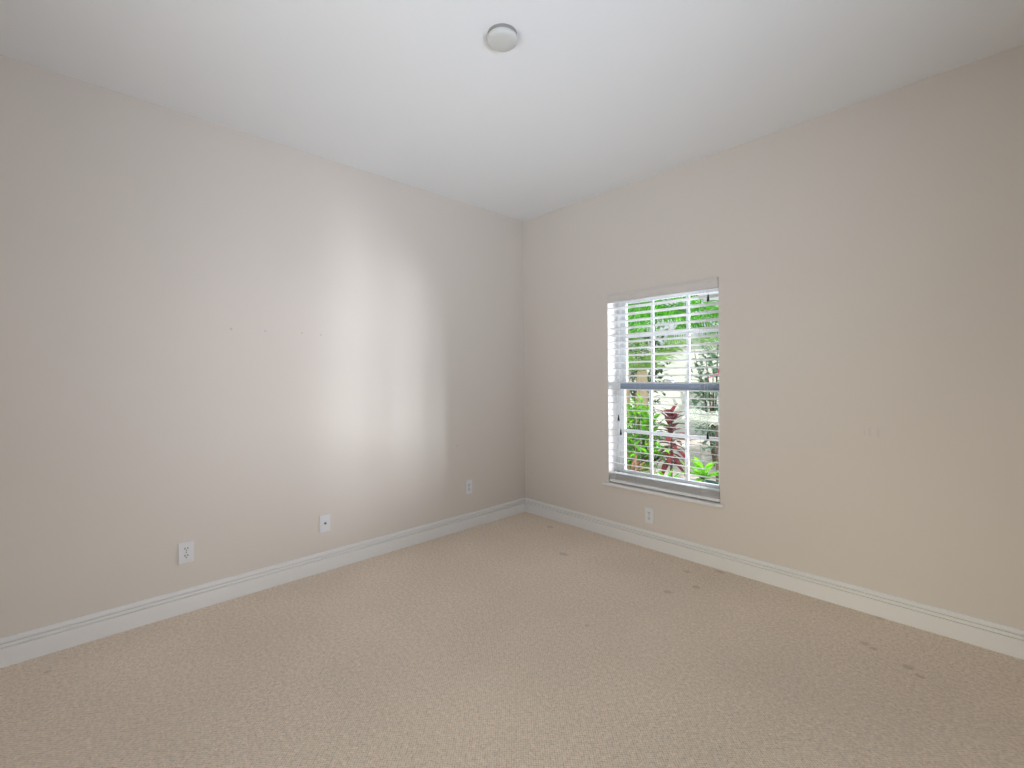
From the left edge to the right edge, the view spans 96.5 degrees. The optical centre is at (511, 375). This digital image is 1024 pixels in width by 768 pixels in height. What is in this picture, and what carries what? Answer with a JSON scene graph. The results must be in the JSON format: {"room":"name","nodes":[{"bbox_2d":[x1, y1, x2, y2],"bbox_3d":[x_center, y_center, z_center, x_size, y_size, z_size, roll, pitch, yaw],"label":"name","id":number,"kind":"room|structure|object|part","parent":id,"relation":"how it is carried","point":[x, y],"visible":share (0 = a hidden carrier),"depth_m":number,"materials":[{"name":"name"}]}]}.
{"room":"empty bedroom","nodes":[
{"label":"empty bedroom","id":0,"kind":"room"},
{"bbox_2d":[0,55,524,637],"bbox_3d":[-1.425,-0.078,2.970,4.100,2.740,0.150,0,0,-43],"label":"wall","id":1,"kind":"structure","parent":0,"point":[223,339],"depth_m":2.61,"materials":[{"name":"paint"}]},
{"bbox_2d":[178,540,193,563],"bbox_3d":[-1.787,0.969,2.508,0.070,0.114,0.010,0,0,-43],"label":"electrical outlet","id":2,"kind":"object","parent":1,"relation":"attached to","point":[185,549],"visible":1,"depth_m":2.50,"materials":[{"name":"white plastic"}]},
{"bbox_2d":[183,553,189,558],"bbox_3d":[-1.785,0.988,2.506,0.034,0.027,0.003,0,0,-43],"label":"receptacle","id":3,"kind":"object","parent":2,"relation":"attached to","point":[185,555],"depth_m":2.51,"materials":[{"name":"grey plastic"}]},
{"bbox_2d":[183,546,189,551],"bbox_3d":[-1.785,0.949,2.506,0.034,0.027,0.003,0,0,-43],"label":"receptacle","id":4,"kind":"object","parent":2,"relation":"attached to","point":[185,548],"depth_m":2.51,"materials":[{"name":"grey plastic"}]},
{"bbox_2d":[0,498,524,667],"bbox_3d":[-1.303,1.228,2.961,3.950,0.127,0.017,0,0,-43],"label":"baseboard","id":5,"kind":"structure","parent":1,"relation":"attached to","point":[27,645],"depth_m":2.60,"materials":[{"name":"paint"}]},
{"bbox_2d":[319,513,329,532],"bbox_3d":[-1.236,0.977,3.026,0.070,0.114,0.017,0,0,-43],"label":"cable jack plate","id":6,"kind":"object","parent":1,"relation":"attached to","point":[324,520],"visible":1,"depth_m":3.02,"materials":[{"name":"white plastic"}]},
{"bbox_2d":[465,480,471,493],"bbox_3d":[-0.364,0.940,3.858,0.070,0.114,0.010,0,0,-43],"label":"electrical outlet","id":7,"kind":"object","parent":1,"relation":"attached to","point":[468,484],"visible":1,"depth_m":3.85,"materials":[{"name":"white plastic"}]},
{"bbox_2d":[0,512,1023,767],"bbox_3d":[-0.783,1.347,0.743,6.250,0.120,4.250,0,0,-43],"label":"floor","id":8,"kind":"structure","parent":0,"point":[525,639],"depth_m":1.94,"materials":[{"name":"carpet"}]},
{"bbox_2d":[0,0,1023,220],"bbox_3d":[-0.733,-1.528,0.811,6.450,0.150,4.250,0,0,-43],"label":"ceiling","id":9,"kind":"structure","parent":0,"point":[592,98],"depth_m":2.17,"materials":[{"name":"paint"}]},
{"bbox_2d":[487,23,517,51],"bbox_3d":[-0.042,-1.439,1.954,0.132,0.039,0.132,0,0,-43],"label":"smoke detector","id":10,"kind":"object","parent":9,"relation":"attached to","point":[501,37],"visible":1,"depth_m":1.93,"materials":[{"name":"grey plastic"}]},
{"bbox_2d":[523,44,1023,629],"bbox_3d":[1.546,-0.041,2.962,0.200,2.860,4.250,0,0,-43],"label":"wall","id":11,"kind":"structure","parent":0,"point":[866,257],"depth_m":2.53,"materials":[{"name":"paint"}]},
{"bbox_2d":[645,507,653,523],"bbox_3d":[1.015,1.033,3.378,0.010,0.114,0.070,0,0,-43],"label":"electrical outlet","id":12,"kind":"object","parent":11,"relation":"attached to","point":[649,512],"visible":1,"depth_m":3.37,"materials":[{"name":"white plastic"}]},
{"bbox_2d":[603,288,724,508],"bbox_3d":[1.121,0.109,3.387,0.230,1.517,0.940,0,0,-43],"label":"window","id":13,"kind":"structure","parent":11,"relation":"in","point":[621,468],"depth_m":3.50,"materials":[{"name":"white plastic"}]},
{"bbox_3d":[1.182,0.098,3.436,0.073,1.497,0.870,0,0,-43],"label":"frame","id":14,"kind":"part","parent":13,"relation":"part of","materials":[{"name":"white plastic"}]},
{"bbox_2d":[606,277,719,501],"bbox_3d":[1.085,0.096,3.344,0.087,1.486,0.867,0,0,-43],"label":"window blind","id":15,"kind":"object","parent":13,"relation":"attached to","point":[712,494],"visible":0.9,"depth_m":3.30,"materials":[{"name":"white plastic"}]},
{"bbox_3d":[0.829,-0.133,3.567,0.004,0.888,0.002,0,0,-43],"label":"pull cord","id":16,"kind":"part","parent":15,"relation":"part of","materials":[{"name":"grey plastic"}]},
{"bbox_3d":[0.843,-0.079,3.553,0.004,0.997,0.002,0,0,-43],"label":"pull cord","id":17,"kind":"part","parent":15,"relation":"part of","materials":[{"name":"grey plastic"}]},
{"bbox_3d":[0.958,0.112,3.490,0.071,1.414,0.002,0,0,-43],"label":"ladder cord","id":18,"kind":"part","parent":15,"relation":"part of","materials":[{"name":"white fabric"}]},
{"bbox_3d":[1.097,0.827,3.349,0.060,0.024,0.858,0,0,-43],"label":"rail","id":19,"kind":"part","parent":15,"relation":"part of","materials":[{"name":"white plastic"}]},
{"bbox_3d":[1.302,0.109,3.127,0.071,1.414,0.002,0,0,-43],"label":"ladder cord","id":20,"kind":"part","parent":15,"relation":"part of","materials":[{"name":"white fabric"}]},
{"bbox_3d":[1.308,-0.099,3.063,0.004,0.965,0.002,0,0,-43],"label":"pull cord","id":21,"kind":"part","parent":15,"relation":"part of","materials":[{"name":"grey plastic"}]},
{"bbox_3d":[1.100,0.857,3.362,0.157,0.022,0.940,0,0,-43],"label":"sill","id":22,"kind":"part","parent":13,"relation":"part of","materials":[{"name":"paint"}]},
{"bbox_3d":[1.156,0.078,3.411,0.010,0.060,0.813,0,0,-43],"label":"meeting rail","id":23,"kind":"part","parent":13,"relation":"part of","materials":[{"name":"grey metal"}]},
{"bbox_3d":[1.191,-0.260,3.447,0.030,0.720,0.814,0,0,-43],"label":"sash","id":24,"kind":"part","parent":13,"relation":"part of","materials":[{"name":"white plastic"}]},
{"bbox_3d":[1.173,0.430,3.425,0.030,0.764,0.814,0,0,-43],"label":"sash","id":25,"kind":"part","parent":13,"relation":"part of","materials":[{"name":"white plastic"}]},
{"bbox_2d":[625,391,717,479],"bbox_3d":[1.173,0.432,3.425,0.014,0.649,0.746,0,0,-43],"label":"grille","id":26,"kind":"object","parent":13,"relation":"attached to","point":[686,434],"depth_m":3.48,"materials":[{"name":"white plastic"}]},
{"bbox_2d":[626,295,718,381],"bbox_3d":[1.191,-0.268,3.447,0.014,0.635,0.746,0,0,-43],"label":"grille","id":27,"kind":"object","parent":13,"relation":"attached to","point":[651,299],"depth_m":3.51,"materials":[{"name":"white plastic"}]},
{"bbox_2d":[525,498,1023,659],"bbox_3d":[1.477,1.206,2.887,0.017,0.127,3.950,0,0,-43],"label":"baseboard","id":28,"kind":"structure","parent":11,"relation":"attached to","point":[1004,639],"depth_m":2.60,"materials":[{"name":"paint"}]},
{"label":"outside","id":29,"kind":"structure","parent":0,"visible":0},
{"bbox_2d":[627,431,715,480],"bbox_3d":[6.003,1.484,9.900,15.800,0.200,24.000,0,0,-43],"label":"ground","id":30,"kind":"structure","parent":29,"point":[694,448],"depth_m":7.96,"materials":[{"name":"grey concrete"}]},
{"bbox_2d":[627,454,656,473],"bbox_3d":[1.467,1.161,5.574,0.629,0.521,0.651,0,0,-43],"label":"bromeliad","id":31,"kind":"object","parent":30,"relation":"on","point":[634,462],"visible":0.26,"depth_m":5.55,"materials":[{"name":"brown plant"}]},
{"bbox_2d":[629,302,673,422],"bbox_3d":[2.831,-0.394,10.309,1.375,3.611,1.679,0,0,-43],"label":"shrub","id":32,"kind":"object","parent":30,"relation":"on","point":[633,372],"visible":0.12,"depth_m":10.08,"materials":[{"name":"green plant"}]},
{"bbox_2d":[626,393,677,473],"bbox_3d":[1.666,0.823,5.978,0.894,1.196,0.965,0,0,-43],"label":"leafy shrub","id":33,"kind":"object","parent":30,"relation":"on","point":[643,414],"visible":0.56,"depth_m":5.85,"materials":[{"name":"green plant"}]},
{"bbox_2d":[653,469,682,476],"bbox_3d":[1.861,1.277,5.479,0.478,0.286,0.495,0,0,-43],"label":"bromeliad","id":34,"kind":"object","parent":30,"relation":"on","point":[660,473],"visible":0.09,"depth_m":5.55,"materials":[{"name":"green plant"}]},
{"bbox_2d":[626,295,718,459],"bbox_3d":[1.840,-0.117,7.418,3.040,3.067,2.814,0,0,-43],"label":"palm tree","id":35,"kind":"object","parent":30,"relation":"on","point":[671,312],"visible":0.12,"depth_m":6.98,"materials":[{"name":"green plant"}]},
{"bbox_2d":[653,403,691,476],"bbox_3d":[2.058,0.884,5.856,0.513,1.062,0.519,0,0,-43],"label":"cordyline","id":36,"kind":"object","parent":30,"relation":"on","point":[673,416],"visible":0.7,"depth_m":5.82,"materials":[{"name":"brown plant"}]},
{"bbox_3d":[2.041,0.955,5.865,0.042,0.921,0.033,0,0,24],"label":"stem","id":37,"kind":"part","parent":36,"relation":"part of","materials":[{"name":"brown plant"}]},
{"bbox_2d":[628,337,718,468],"bbox_3d":[2.047,0.347,6.892,2.026,2.136,1.976,0,0,16],"label":"palm tree","id":38,"kind":"object","parent":30,"relation":"on","point":[645,364],"visible":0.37,"depth_m":6.86,"materials":[{"name":"green plant"}]},
{"bbox_2d":[629,342,718,434],"bbox_3d":[4.328,0.312,11.076,0.280,2.170,16.060,0,0,-43],"label":"wall","id":39,"kind":"structure","parent":30,"relation":"on","point":[671,401],"depth_m":11.16,"materials":[{"name":"paint"}]},
{"bbox_2d":[645,300,718,353],"bbox_3d":[3.475,-0.002,7.106,2.726,2.812,2.591,0,0,-3],"label":"palm tree","id":40,"kind":"object","parent":30,"relation":"on","point":[707,308],"visible":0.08,"depth_m":7.12,"materials":[{"name":"green plant"}]},
{"bbox_2d":[659,409,718,481],"bbox_3d":[2.707,0.911,6.012,1.396,0.997,1.384,0,0,-12],"label":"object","id":41,"kind":"object","parent":30,"relation":"on","point":[711,418],"visible":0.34,"depth_m":5.95,"materials":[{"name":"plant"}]},
{"bbox_2d":[685,338,718,465],"bbox_3d":[3.126,0.417,7.117,0.878,1.984,0.835,0,0,-4],"label":"leafy shrub","id":42,"kind":"object","parent":30,"relation":"on","point":[714,370],"visible":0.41,"depth_m":7.08,"materials":[{"name":"green plant"}]},
{"bbox_2d":[690,479,718,484],"bbox_3d":[1.974,1.261,4.730,0.330,0.310,0.330,0,0,-43],"label":"plant pot","id":43,"kind":"object","parent":30,"relation":"on","point":[706,481],"visible":0.07,"depth_m":4.82,"materials":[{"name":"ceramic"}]},
{"bbox_2d":[677,456,718,481],"bbox_3d":[2.002,0.998,4.742,0.522,0.323,0.530,0,0,-43],"label":"potted plant","id":44,"kind":"object","parent":43,"relation":"on","point":[700,472],"visible":0.75,"depth_m":4.70,"materials":[{"name":"green plant"}]}
]}

